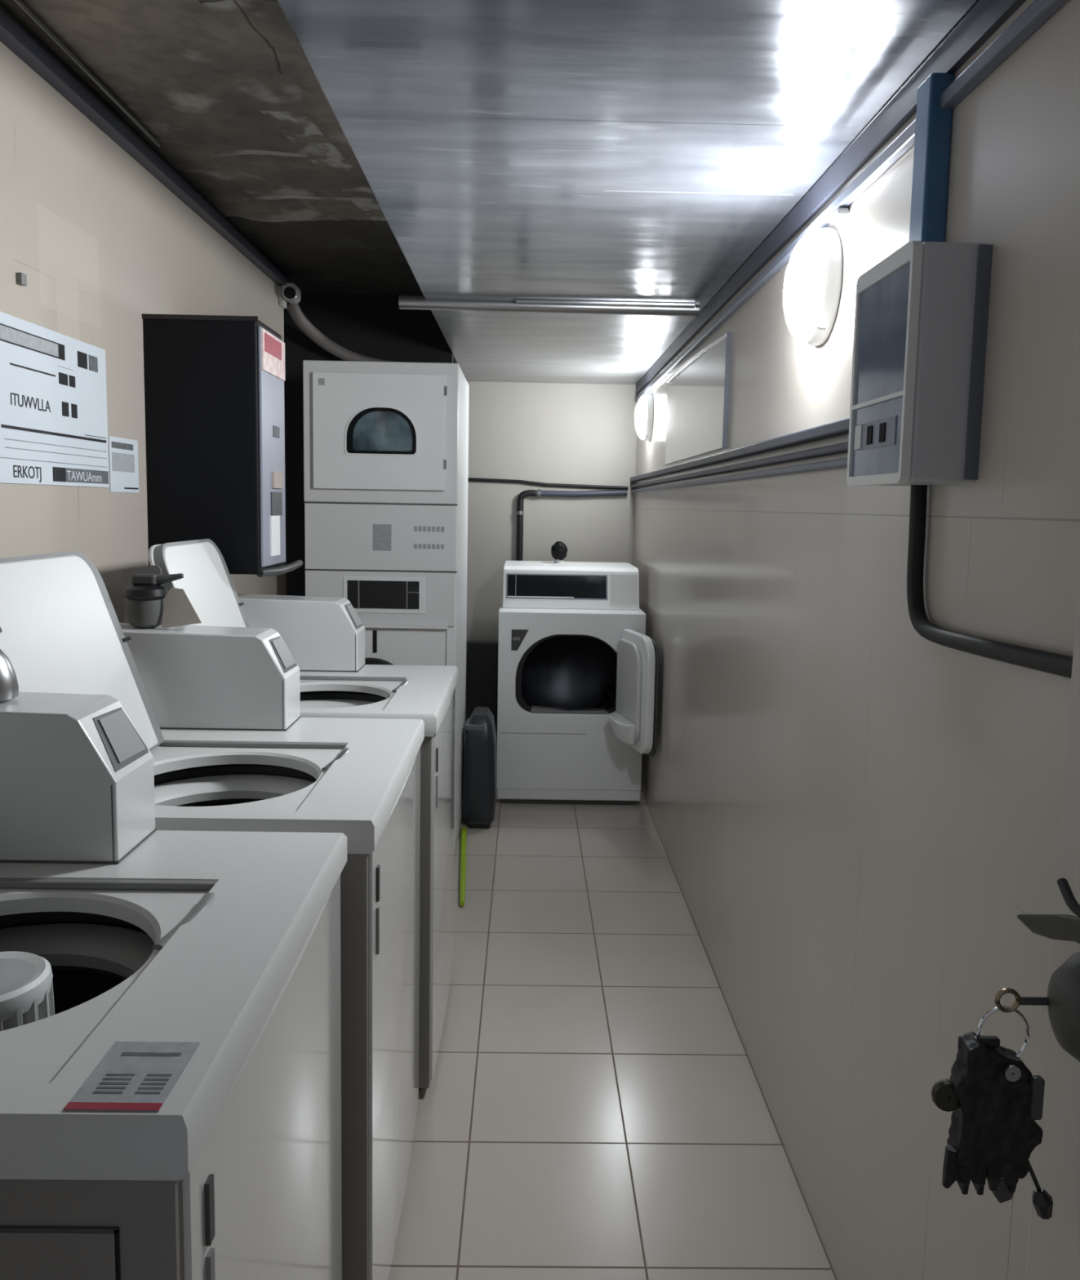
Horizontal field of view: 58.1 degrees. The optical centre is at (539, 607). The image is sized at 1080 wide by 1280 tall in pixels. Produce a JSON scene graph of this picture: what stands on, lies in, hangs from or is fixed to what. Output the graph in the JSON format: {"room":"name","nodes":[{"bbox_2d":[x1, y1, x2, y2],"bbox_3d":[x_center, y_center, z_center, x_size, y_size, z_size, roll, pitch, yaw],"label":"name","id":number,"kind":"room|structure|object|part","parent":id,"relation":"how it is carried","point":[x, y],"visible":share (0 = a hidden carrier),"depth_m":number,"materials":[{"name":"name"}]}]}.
{"room":"laundry","nodes":[
{"label":"laundry","id":0,"kind":"room"},
{"bbox_2d":[0,41,286,622],"bbox_3d":[-1.079,0.009,2.024,0.100,2.300,4.050,1,6,-1],"label":"wall","id":1,"kind":"structure","parent":0,"point":[100,243],"depth_m":2.25,"materials":[{"name":"beige paint"}]},
{"bbox_2d":[16,272,26,285],"bbox_3d":[-1.011,-0.641,1.896,0.012,0.022,0.020,1,6,-1],"label":"wall hook","id":2,"kind":"object","parent":1,"relation":"attached to","point":[21,278],"visible":1,"depth_m":1.89,"materials":[{"name":"grey plastic"}]},
{"bbox_2d":[0,311,109,487],"bbox_3d":[-1.018,-0.403,1.888,0.004,0.320,0.825,1,6,-1],"label":"poster","id":3,"kind":"object","parent":1,"relation":"attached to","point":[54,427],"visible":1,"depth_m":2.02,"materials":[{"name":"white paper"}]},
{"bbox_2d":[108,435,138,493],"bbox_3d":[-1.027,-0.352,2.404,0.002,0.132,0.170,1,6,-1],"label":"notice","id":4,"kind":"object","parent":1,"relation":"attached to","point":[122,452],"visible":1,"depth_m":2.40,"materials":[{"name":"white paper"}]},
{"bbox_2d":[0,2,288,279],"bbox_3d":[-0.991,-1.108,1.912,0.026,0.027,4.000,1,6,-1],"label":"cable","id":5,"kind":"object","parent":1,"relation":"attached to","point":[15,20],"visible":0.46,"depth_m":2.27,"materials":[{"name":"black rubber"}]},
{"bbox_2d":[0,9,291,286],"bbox_3d":[-0.992,-1.083,1.920,0.035,0.027,4.030,1,6,-1],"label":"trim","id":6,"kind":"structure","parent":1,"relation":"attached to","point":[11,35],"depth_m":2.27,"materials":[{"name":"grey plastic"}]},
{"bbox_2d":[141,313,302,577],"bbox_3d":[-0.869,-0.439,2.747,0.326,0.676,0.425,1,6,-1],"label":"vending machine","id":7,"kind":"object","parent":1,"relation":"attached to","point":[214,384],"visible":0.93,"depth_m":2.54,"materials":[{"name":"black metal"}]},
{"bbox_3d":[-0.875,-0.747,2.503,0.297,0.012,0.004,1,6,-1],"label":"trim","id":8,"kind":"part","parent":7,"relation":"part of","materials":[{"name":"black plastic"}]},
{"bbox_3d":[-0.734,-0.432,2.671,0.008,0.625,0.240,1,6,-1],"label":"panel","id":9,"kind":"part","parent":7,"relation":"part of","materials":[{"name":"grey metal"}]},
{"bbox_2d":[261,328,284,381],"bbox_3d":[-0.724,-0.685,2.644,0.004,0.105,0.230,1,6,-1],"label":"sticker","id":10,"kind":"object","parent":7,"relation":"attached to","point":[273,348],"depth_m":2.62,"materials":[{"name":"paper"}]},
{"bbox_2d":[264,332,281,360],"bbox_3d":[-0.720,-0.705,2.627,0.002,0.047,0.170,1,6,-1],"label":"picture","id":11,"kind":"object","parent":7,"relation":"attached to","point":[273,344],"depth_m":2.62},
{"bbox_2d":[270,515,279,556],"bbox_3d":[-0.732,-0.200,2.690,0.004,0.110,0.090,1,6,-1],"label":"label","id":12,"kind":"object","parent":7,"relation":"attached to","point":[274,519],"depth_m":2.68,"materials":[{"name":"white paper"}]},
{"bbox_3d":[-0.738,-0.115,2.798,0.051,0.025,0.394,1,6,-1],"label":"rail","id":13,"kind":"part","parent":7,"relation":"part of","materials":[{"name":"grey plastic"}]},
{"bbox_2d":[278,282,300,308],"bbox_3d":[-0.997,-1.241,3.865,0.075,0.085,0.088,1,6,-1],"label":"security camera","id":14,"kind":"object","parent":1,"relation":"attached to","point":[289,292],"visible":0.98,"depth_m":3.83,"materials":[{"name":"white plastic"}]},
{"bbox_2d":[0,0,423,295],"bbox_3d":[-0.374,-1.246,2.604,2.085,0.100,5.450,1,6,-1],"label":"ceiling","id":15,"kind":"structure","parent":0,"point":[232,100],"depth_m":2.34,"materials":[{"name":"concrete"}]},
{"bbox_2d":[11,0,160,146],"bbox_3d":[-0.950,-1.045,1.200,0.031,0.012,2.570,1,6,-1],"label":"cable","id":16,"kind":"object","parent":15,"relation":"attached to","point":[19,3],"visible":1,"depth_m":2.02,"materials":[{"name":"dark grey plastic"}]},
{"bbox_2d":[277,0,977,384],"bbox_3d":[0.052,-1.044,2.590,1.003,0.279,5.328,1,6,-1],"label":"ventilation duct","id":17,"kind":"object","parent":15,"relation":"attached to","point":[565,186],"visible":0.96,"depth_m":1.74,"materials":[{"name":"metal"}]},
{"bbox_3d":[0.031,-0.991,3.189,0.980,0.048,0.046,1,6,-1],"label":"flange rail","id":18,"kind":"part","parent":17,"relation":"part of","materials":[{"name":"metal"}]},
{"bbox_2d":[283,293,453,595],"bbox_3d":[-0.932,-0.239,4.413,1.055,2.300,0.050,1,6,-1],"label":"wall","id":19,"kind":"structure","parent":0,"point":[373,326],"depth_m":4.29,"materials":[{"name":"black paint"}]},
{"bbox_2d":[286,301,404,362],"bbox_3d":[-0.786,-1.149,4.164,0.631,0.269,0.154,-2,7,-27],"label":"flexible hose","id":20,"kind":"object","parent":19,"relation":"attached to","point":[294,310],"visible":0.62,"depth_m":4.10,"materials":[{"name":"grey plastic"}]},
{"bbox_2d":[453,355,637,641],"bbox_3d":[-0.479,-0.333,5.389,1.985,2.300,0.100,1,6,-1],"label":"wall","id":21,"kind":"structure","parent":0,"point":[546,433],"depth_m":5.30,"materials":[{"name":"beige paint"}]},
{"bbox_2d":[467,477,628,489],"bbox_3d":[0.036,-0.677,5.297,0.890,0.049,0.018,1,6,-1],"label":"cable","id":22,"kind":"object","parent":21,"relation":"attached to","point":[468,478],"visible":0.85,"depth_m":5.29,"materials":[{"name":"rubber"}]},
{"bbox_2d":[515,489,627,560],"bbox_3d":[0.162,0.040,5.364,0.603,1.386,0.043,1,6,-1],"label":"pipe","id":23,"kind":"object","parent":21,"relation":"attached to","point":[539,493],"visible":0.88,"depth_m":5.28,"materials":[{"name":"grey metal"}]},
{"bbox_2d":[387,755,836,1279],"bbox_3d":[-0.413,1.152,2.555,2.085,0.060,6.050,1,6,-1],"label":"floor","id":24,"kind":"structure","parent":0,"point":[593,1106],"depth_m":2.31,"materials":[{"name":"tile"}]},
{"bbox_2d":[0,691,346,1279],"bbox_3d":[-0.618,0.622,1.093,0.680,1.292,0.660,1,6,-1],"label":"washing machine","id":25,"kind":"object","parent":24,"relation":"on","point":[115,926],"visible":0.97,"depth_m":1.05,"materials":[{"name":"white metal"}]},
{"bbox_2d":[0,626,18,701],"bbox_3d":[-0.735,0.071,1.290,0.074,0.097,0.076,1,6,-1],"label":"ornament","id":26,"kind":"object","parent":25,"relation":"on","point":[9,686],"visible":1,"depth_m":1.29,"materials":[{"name":"metal"}]},
{"bbox_3d":[-0.621,0.849,0.788,0.572,0.745,0.004,1,6,-1],"label":"panel","id":27,"kind":"part","parent":25,"relation":"part of","materials":[{"name":"grey metal"}]},
{"bbox_2d":[0,911,154,977],"bbox_3d":[-0.584,0.429,1.028,0.430,0.052,0.430,1,6,-1],"label":"tub","id":28,"kind":"object","parent":25,"relation":"in","point":[117,948],"depth_m":1.19,"materials":[{"name":"black plastic"}]},
{"bbox_3d":[-0.568,0.175,1.309,0.041,0.069,0.110,1,6,-1],"label":"coin slide frame","id":29,"kind":"part","parent":25,"relation":"part of","materials":[{"name":"grey plastic"}]},
{"bbox_2d":[62,1041,199,1111],"bbox_3d":[-0.331,0.382,0.797,0.073,0.001,0.096,1,6,-1],"label":"instruction sticker","id":30,"kind":"object","parent":25,"relation":"on","point":[131,1076],"visible":1,"depth_m":0.79,"materials":[{"name":"grey paper"}]},
{"bbox_2d":[92,1090,122,1093],"bbox_3d":[-0.343,0.384,0.772,0.023,0.001,0.003,1,6,-1],"label":"print","id":31,"kind":"object","parent":30,"relation":"on","point":[93,1091],"depth_m":0.77,"materials":[{"name":"grey"}]},
{"bbox_2d":[95,1086,126,1088],"bbox_3d":[-0.343,0.384,0.778,0.023,0.001,0.003,1,6,-1],"label":"print","id":32,"kind":"object","parent":30,"relation":"on","point":[96,1087],"depth_m":0.78,"materials":[{"name":"grey"}]},
{"bbox_2d":[99,1081,128,1084],"bbox_3d":[-0.343,0.383,0.784,0.023,0.001,0.003,1,6,-1],"label":"print","id":33,"kind":"object","parent":30,"relation":"on","point":[100,1082],"depth_m":0.78,"materials":[{"name":"grey"}]},
{"bbox_2d":[102,1077,132,1079],"bbox_3d":[-0.343,0.382,0.790,0.023,0.001,0.003,1,6,-1],"label":"print","id":34,"kind":"object","parent":30,"relation":"on","point":[103,1078],"depth_m":0.79,"materials":[{"name":"grey"}]},
{"bbox_2d":[105,1073,135,1075],"bbox_3d":[-0.343,0.382,0.796,0.023,0.001,0.003,1,6,-1],"label":"print","id":35,"kind":"object","parent":30,"relation":"on","point":[106,1074],"depth_m":0.80,"materials":[{"name":"grey"}]},
{"bbox_2d":[133,1091,160,1093],"bbox_3d":[-0.311,0.385,0.772,0.020,0.001,0.003,1,6,-1],"label":"print","id":36,"kind":"object","parent":30,"relation":"on","point":[135,1092],"depth_m":0.77,"materials":[{"name":"grey"}]},
{"bbox_2d":[137,1086,163,1089],"bbox_3d":[-0.311,0.384,0.778,0.020,0.001,0.003,1,6,-1],"label":"print","id":37,"kind":"object","parent":30,"relation":"on","point":[138,1087],"depth_m":0.78,"materials":[{"name":"grey"}]},
{"bbox_2d":[120,1052,181,1056],"bbox_3d":[-0.330,0.379,0.826,0.050,0.001,0.005,1,6,-1],"label":"print","id":38,"kind":"object","parent":30,"relation":"on","point":[122,1054],"depth_m":0.83,"materials":[{"name":"grey paint"}]},
{"bbox_2d":[140,1082,166,1084],"bbox_3d":[-0.312,0.383,0.784,0.020,0.001,0.003,1,6,-1],"label":"print","id":39,"kind":"object","parent":30,"relation":"on","point":[141,1083],"depth_m":0.78,"materials":[{"name":"grey"}]},
{"bbox_2d":[142,1077,168,1080],"bbox_3d":[-0.312,0.383,0.790,0.020,0.001,0.003,1,6,-1],"label":"print","id":40,"kind":"object","parent":30,"relation":"on","point":[144,1078],"depth_m":0.79,"materials":[{"name":"grey"}]},
{"bbox_2d":[146,1073,171,1076],"bbox_3d":[-0.312,0.382,0.796,0.020,0.001,0.003,1,6,-1],"label":"print","id":41,"kind":"object","parent":30,"relation":"on","point":[147,1074],"depth_m":0.80,"materials":[{"name":"grey"}]},
{"bbox_3d":[-0.614,0.375,1.067,0.680,0.050,0.660,1,6,-1],"label":"panel","id":42,"kind":"part","parent":25,"relation":"part of","materials":[{"name":"white metal"}]},
{"bbox_3d":[-0.287,0.819,1.118,0.012,0.828,0.620,1,6,-1],"label":"panel","id":43,"kind":"part","parent":25,"relation":"part of","materials":[{"name":"white metal"}]},
{"bbox_2d":[0,551,424,1279],"bbox_3d":[-0.595,0.547,1.813,0.680,1.292,0.709,1,6,-1],"label":"washing machine","id":44,"kind":"object","parent":24,"relation":"on","point":[216,709],"visible":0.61,"depth_m":1.75,"materials":[{"name":"white metal"}]},
{"bbox_3d":[-0.795,0.103,1.633,0.012,0.385,0.435,-18,6,1],"label":"lid","id":45,"kind":"part","parent":44,"relation":"part of","materials":[{"name":"white ceramic"}]},
{"bbox_2d":[122,564,161,623],"bbox_3d":[-0.852,-0.030,2.087,0.086,0.126,0.011,1,6,-1],"label":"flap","id":46,"kind":"object","parent":44,"relation":"on","point":[126,573],"visible":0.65,"depth_m":2.08,"materials":[{"name":"grey plastic"}]},
{"bbox_2d":[123,573,183,627],"bbox_3d":[-0.813,-0.017,2.028,0.114,0.113,0.088,5,7,31],"label":"jug","id":47,"kind":"object","parent":44,"relation":"on","point":[145,597],"visible":0.98,"depth_m":2.01,"materials":[{"name":"black plastic"}]},
{"bbox_2d":[161,587,201,627],"bbox_3d":[-0.744,0.000,2.026,0.082,0.084,0.021,1,6,-3],"label":"card","id":48,"kind":"object","parent":44,"relation":"on","point":[178,610],"visible":1,"depth_m":2.02,"materials":[{"name":"grey paper"}]},
{"bbox_2d":[154,765,316,806],"bbox_3d":[-0.560,0.357,1.710,0.430,0.052,0.430,1,6,-1],"label":"tub","id":49,"kind":"object","parent":44,"relation":"in","point":[199,787],"depth_m":1.87,"materials":[{"name":"black plastic"}]},
{"bbox_3d":[-0.545,0.097,2.053,0.041,0.069,0.110,1,6,-1],"label":"coin slide frame","id":50,"kind":"part","parent":44,"relation":"part of","materials":[{"name":"grey plastic"}]},
{"bbox_3d":[-0.591,0.299,1.790,0.680,0.050,0.703,1,6,-1],"label":"panel","id":51,"kind":"part","parent":44,"relation":"part of","materials":[{"name":"white metal"}]},
{"bbox_3d":[-0.265,0.743,1.841,0.012,0.828,0.663,1,6,-1],"label":"panel","id":52,"kind":"part","parent":44,"relation":"part of","materials":[{"name":"white metal"}]},
{"bbox_2d":[148,538,457,1089],"bbox_3d":[-0.581,0.471,2.537,0.680,1.292,0.681,1,6,-1],"label":"washing machine","id":53,"kind":"object","parent":24,"relation":"on","point":[325,636],"visible":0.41,"depth_m":2.48,"materials":[{"name":"white metal"}]},
{"bbox_3d":[-0.781,0.029,2.338,0.012,0.385,0.372,-18,6,1],"label":"lid","id":54,"kind":"part","parent":53,"relation":"part of","materials":[{"name":"white ceramic"}]},
{"bbox_2d":[299,693,386,708],"bbox_3d":[-0.547,0.280,2.452,0.430,0.052,0.430,1,6,-1],"label":"tub","id":55,"kind":"object","parent":53,"relation":"in","point":[318,700],"depth_m":2.63,"materials":[{"name":"black plastic"}]},
{"bbox_3d":[-0.531,0.023,2.762,0.041,0.069,0.110,1,6,-1],"label":"coin slide frame","id":56,"kind":"part","parent":53,"relation":"part of","materials":[{"name":"grey plastic"}]},
{"bbox_3d":[-0.577,0.223,2.514,0.680,0.050,0.675,1,6,-1],"label":"panel","id":57,"kind":"part","parent":53,"relation":"part of","materials":[{"name":"white metal"}]},
{"bbox_3d":[-0.251,0.667,2.564,0.012,0.828,0.635,1,6,-1],"label":"panel","id":58,"kind":"part","parent":53,"relation":"part of","materials":[{"name":"white metal"}]},
{"bbox_2d":[302,360,469,852],"bbox_3d":[-0.614,0.001,4.030,0.578,1.915,0.690,1,6,-1],"label":"dryer","id":59,"kind":"object","parent":24,"relation":"on","point":[386,443],"visible":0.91,"depth_m":3.67,"materials":[{"name":"white metal"}]},
{"bbox_3d":[-0.631,0.128,3.721,0.014,0.085,0.006,1,6,-1],"label":"door handle","id":60,"kind":"part","parent":59,"relation":"part of","materials":[{"name":"black plastic"}]},
{"bbox_3d":[-0.654,0.360,3.734,0.340,0.340,0.027,1,6,-1],"label":"washer door","id":61,"kind":"part","parent":59,"relation":"part of","materials":[{"name":"black plastic"}]},
{"bbox_3d":[-0.600,-0.658,3.633,0.493,0.428,0.022,1,6,-1],"label":"dryer door","id":62,"kind":"part","parent":59,"relation":"part of","materials":[{"name":"white plastic"}]},
{"bbox_3d":[-0.604,-0.268,3.690,0.572,0.248,0.014,1,6,-1],"label":"service panel","id":63,"kind":"part","parent":59,"relation":"part of","materials":[{"name":"white metal"}]},
{"bbox_3d":[-0.610,-0.037,3.714,0.569,0.205,0.014,1,6,-1],"label":"control panel","id":64,"kind":"part","parent":59,"relation":"part of","materials":[{"name":"white metal"}]},
{"bbox_3d":[-0.597,-0.657,3.651,0.578,0.523,0.014,1,6,-1],"label":"frame","id":65,"kind":"part","parent":59,"relation":"part of","materials":[{"name":"white metal"}]},
{"bbox_3d":[-0.590,-0.659,3.620,0.273,0.180,0.005,1,6,-1],"label":"window trim","id":66,"kind":"part","parent":59,"relation":"part of","materials":[{"name":"black plastic"}]},
{"bbox_3d":[-0.349,0.504,3.776,0.035,0.856,0.012,1,6,-1],"label":"corner post","id":67,"kind":"part","parent":59,"relation":"part of","materials":[{"name":"white plastic"}]},
{"bbox_2d":[459,826,466,906],"bbox_3d":[-0.297,0.985,3.760,0.025,0.023,0.781,1,6,-4],"label":"handle","id":68,"kind":"object","parent":24,"relation":"on","point":[464,830],"visible":1,"depth_m":3.69,"materials":[{"name":"plastic"}]},
{"bbox_2d":[465,640,469,737],"bbox_3d":[-0.364,0.509,4.633,0.032,0.749,0.074,-2,7,-27],"label":"hose","id":69,"kind":"object","parent":24,"relation":"on","point":[467,651],"visible":0.24,"depth_m":4.59,"materials":[{"name":"black rubber"}]},
{"bbox_2d":[462,706,497,828],"bbox_3d":[-0.263,0.696,4.293,0.142,0.490,0.270,1,6,-1],"label":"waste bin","id":70,"kind":"object","parent":24,"relation":"on","point":[480,762],"visible":1,"depth_m":4.17,"materials":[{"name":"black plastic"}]},
{"bbox_2d":[466,640,497,755],"bbox_3d":[-0.370,0.505,5.373,0.270,0.640,0.070,1,6,-1],"label":"board","id":71,"kind":"object","parent":24,"relation":"on","point":[482,655],"visible":0.29,"depth_m":5.33,"materials":[{"name":"grey plastic"}]},
{"bbox_2d":[496,560,659,804],"bbox_3d":[0.149,0.358,4.659,0.692,1.100,1.093,1,6,-1],"label":"dryer","id":72,"kind":"object","parent":24,"relation":"on","point":[579,667],"visible":1,"depth_m":4.53,"materials":[{"name":"white metal"}]},
{"bbox_2d":[512,636,519,640],"bbox_3d":[-0.108,0.141,4.456,0.034,0.015,0.001,1,6,-1],"label":"print","id":73,"kind":"object","parent":72,"relation":"attached to","point":[514,638],"depth_m":4.46,"materials":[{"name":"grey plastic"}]},
{"bbox_3d":[0.081,-0.102,4.634,0.470,0.105,0.041,1,6,-1],"label":"display panel","id":74,"kind":"part","parent":72,"relation":"part of","materials":[{"name":"black glass"}]},
{"bbox_3d":[0.081,-0.101,4.635,0.484,0.118,0.046,1,6,-1],"label":"display frame","id":75,"kind":"part","parent":72,"relation":"part of","materials":[{"name":"black plastic"}]},
{"bbox_2d":[551,541,567,563],"bbox_3d":[0.099,-0.286,4.978,0.085,0.112,0.084,1,6,-1],"label":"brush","id":76,"kind":"object","parent":72,"relation":"on","point":[559,549],"visible":1,"depth_m":4.95,"materials":[{"name":"black plastic"}]},
{"bbox_3d":[0.133,0.871,4.549,0.663,0.047,0.014,1,6,-1],"label":"kick plate","id":77,"kind":"part","parent":72,"relation":"part of","materials":[{"name":"white plastic"}]},
{"bbox_3d":[0.141,0.435,4.502,0.675,0.830,0.020,1,6,-1],"label":"panel","id":78,"kind":"part","parent":72,"relation":"part of","materials":[{"name":"white plastic"}]},
{"bbox_3d":[0.401,-0.089,4.635,0.130,0.138,0.053,1,6,-1],"label":"coin panel","id":79,"kind":"part","parent":72,"relation":"part of","materials":[{"name":"white metal"}]},
{"bbox_3d":[0.393,0.367,4.327,0.020,0.440,0.290,0,6,-14],"label":"door panel","id":80,"kind":"part","parent":72,"relation":"part of","materials":[{"name":"white ceramic"}]},
{"bbox_3d":[0.428,0.366,4.300,0.035,0.510,0.360,0,6,-14],"label":"door","id":81,"kind":"part","parent":72,"relation":"part of","materials":[{"name":"white plastic"}]},
{"bbox_2d":[632,0,1079,1279],"bbox_3d":[0.597,-0.036,2.744,0.100,2.300,5.450,1,6,-1],"label":"wall","id":82,"kind":"structure","parent":0,"point":[855,814],"depth_m":1.58,"materials":[{"name":"paint"}]},
{"bbox_2d":[634,393,653,440],"bbox_3d":[0.491,-0.919,4.686,0.082,0.224,0.224,1,6,-1],"label":"lamp","id":83,"kind":"object","parent":82,"relation":"attached to","point":[644,413],"visible":1,"depth_m":4.61,"materials":[{"name":"white plastic"}]},
{"bbox_2d":[635,395,647,439],"bbox_3d":[0.481,-0.919,4.686,0.045,0.212,0.212,1,6,-1],"label":"diffuser","id":84,"kind":"object","parent":83,"relation":"attached to","point":[641,413],"depth_m":4.62,"materials":[{"name":"white plastic"}]},
{"bbox_2d":[665,332,731,465],"bbox_3d":[0.538,-0.711,3.460,0.020,0.354,1.224,1,6,-1],"label":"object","id":85,"kind":"object","parent":82,"relation":"attached to","point":[698,398],"visible":1,"depth_m":3.26,"materials":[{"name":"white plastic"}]},
{"bbox_3d":[0.538,-0.870,3.445,0.016,0.032,1.220,1,6,-1],"label":"rail","id":86,"kind":"part","parent":85,"relation":"part of","materials":[{"name":"metal"}]},
{"bbox_2d":[631,457,847,493],"bbox_3d":[0.533,-0.436,3.405,0.022,0.015,3.850,1,6,-1],"label":"cable trunking","id":87,"kind":"object","parent":82,"relation":"attached to","point":[839,463],"visible":0.56,"depth_m":2.32,"materials":[{"name":"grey plastic"}]},
{"bbox_2d":[630,441,848,488],"bbox_3d":[0.531,-0.463,3.402,0.026,0.015,3.850,1,6,-1],"label":"cable trunking","id":88,"kind":"object","parent":82,"relation":"attached to","point":[839,448],"visible":0.56,"depth_m":2.31,"materials":[{"name":"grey plastic"}]},
{"bbox_2d":[630,417,849,481],"bbox_3d":[0.530,-0.500,3.398,0.030,0.023,3.850,1,6,-1],"label":"cable trunking","id":89,"kind":"object","parent":82,"relation":"attached to","point":[839,428],"visible":0.56,"depth_m":2.29,"materials":[{"name":"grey plastic"}]},
{"bbox_2d":[782,226,842,346],"bbox_3d":[0.526,-0.640,1.940,0.082,0.224,0.224,1,6,-1],"label":"lamp","id":90,"kind":"object","parent":82,"relation":"attached to","point":[812,284],"visible":1,"depth_m":1.87,"materials":[{"name":"white plastic"}]},
{"bbox_2d":[782,230,826,342],"bbox_3d":[0.516,-0.640,1.940,0.045,0.212,0.212,1,6,-1],"label":"diffuser","id":91,"kind":"object","parent":90,"relation":"attached to","point":[804,296],"depth_m":1.88,"materials":[{"name":"white"}]},
{"bbox_2d":[635,0,1026,394],"bbox_3d":[0.557,-0.903,2.612,0.012,0.050,5.330,1,6,-1],"label":"trim","id":92,"kind":"structure","parent":82,"relation":"attached to","point":[986,17],"depth_m":1.69,"materials":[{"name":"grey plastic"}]},
{"bbox_2d":[828,207,848,222],"bbox_3d":[0.560,-0.736,1.825,0.022,0.013,0.060,1,6,-1],"label":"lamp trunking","id":93,"kind":"object","parent":82,"relation":"attached to","point":[840,213],"visible":1,"depth_m":1.81,"materials":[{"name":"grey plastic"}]},
{"bbox_2d":[635,0,1069,402],"bbox_3d":[0.552,-0.838,2.609,0.020,0.022,5.250,1,6,-1],"label":"cable trunking","id":94,"kind":"object","parent":82,"relation":"attached to","point":[1039,11],"visible":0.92,"depth_m":1.51,"materials":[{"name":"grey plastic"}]},
{"bbox_2d":[846,240,993,486],"bbox_3d":[0.522,-0.327,1.360,0.099,0.309,0.223,1,6,-1],"label":"meter box","id":95,"kind":"object","parent":82,"relation":"attached to","point":[922,311],"visible":1,"depth_m":1.26,"materials":[{"name":"grey plastic"}]},
{"bbox_2d":[866,425,873,444],"bbox_3d":[0.472,-0.247,1.393,0.002,0.026,0.020,1,6,-1],"label":"switch","id":96,"kind":"object","parent":95,"relation":"attached to","point":[869,428],"depth_m":1.39,"materials":[{"name":"black plastic"}]},
{"bbox_2d":[879,422,886,442],"bbox_3d":[0.473,-0.242,1.343,0.002,0.026,0.020,1,6,-1],"label":"switch","id":97,"kind":"object","parent":95,"relation":"attached to","point":[882,425],"depth_m":1.34,"materials":[{"name":"black plastic"}]},
{"bbox_3d":[0.478,-0.328,1.363,0.012,0.309,0.217,1,6,-1],"label":"frame","id":98,"kind":"part","parent":95,"relation":"part of","materials":[{"name":"white plastic"}]},
{"bbox_2d":[909,72,955,242],"bbox_3d":[0.558,-0.617,1.392,0.034,0.263,0.053,1,6,-1],"label":"duct","id":99,"kind":"object","parent":82,"relation":"attached to","point":[933,128],"visible":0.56,"depth_m":1.37,"materials":[{"name":"blue metal"}]},
{"bbox_2d":[906,484,1072,678],"bbox_3d":[0.555,-0.043,1.177,0.023,0.221,0.537,1,6,-1],"label":"pipe","id":100,"kind":"object","parent":82,"relation":"attached to","point":[1060,664],"visible":0.98,"depth_m":1.33,"materials":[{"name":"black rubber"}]},
{"bbox_2d":[1016,570,1079,1279],"bbox_3d":[0.472,0.339,0.542,0.114,1.990,0.755,1,6,-1],"label":"door","id":101,"kind":"structure","parent":82,"relation":"in","point":[1054,1242],"depth_m":0.89,"materials":[{"name":"paint"}]},
{"bbox_2d":[931,987,1053,1219],"bbox_3d":[0.401,0.436,0.854,0.114,0.212,0.030,1,6,-1],"label":"keys","id":102,"kind":"object","parent":101,"relation":"hanging from","point":[995,1101],"visible":1,"depth_m":0.85,"materials":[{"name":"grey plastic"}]},
{"bbox_3d":[0.431,0.342,0.846,0.032,0.007,0.003,1,6,-1],"label":"key blade","id":103,"kind":"part","parent":102,"relation":"part of","materials":[{"name":"grey plastic"}]},
{"bbox_3d":[0.452,0.258,0.794,0.066,0.046,0.123,1,6,-1],"label":"handle","id":104,"kind":"part","parent":101,"relation":"part of","materials":[{"name":"metal"}]}
]}

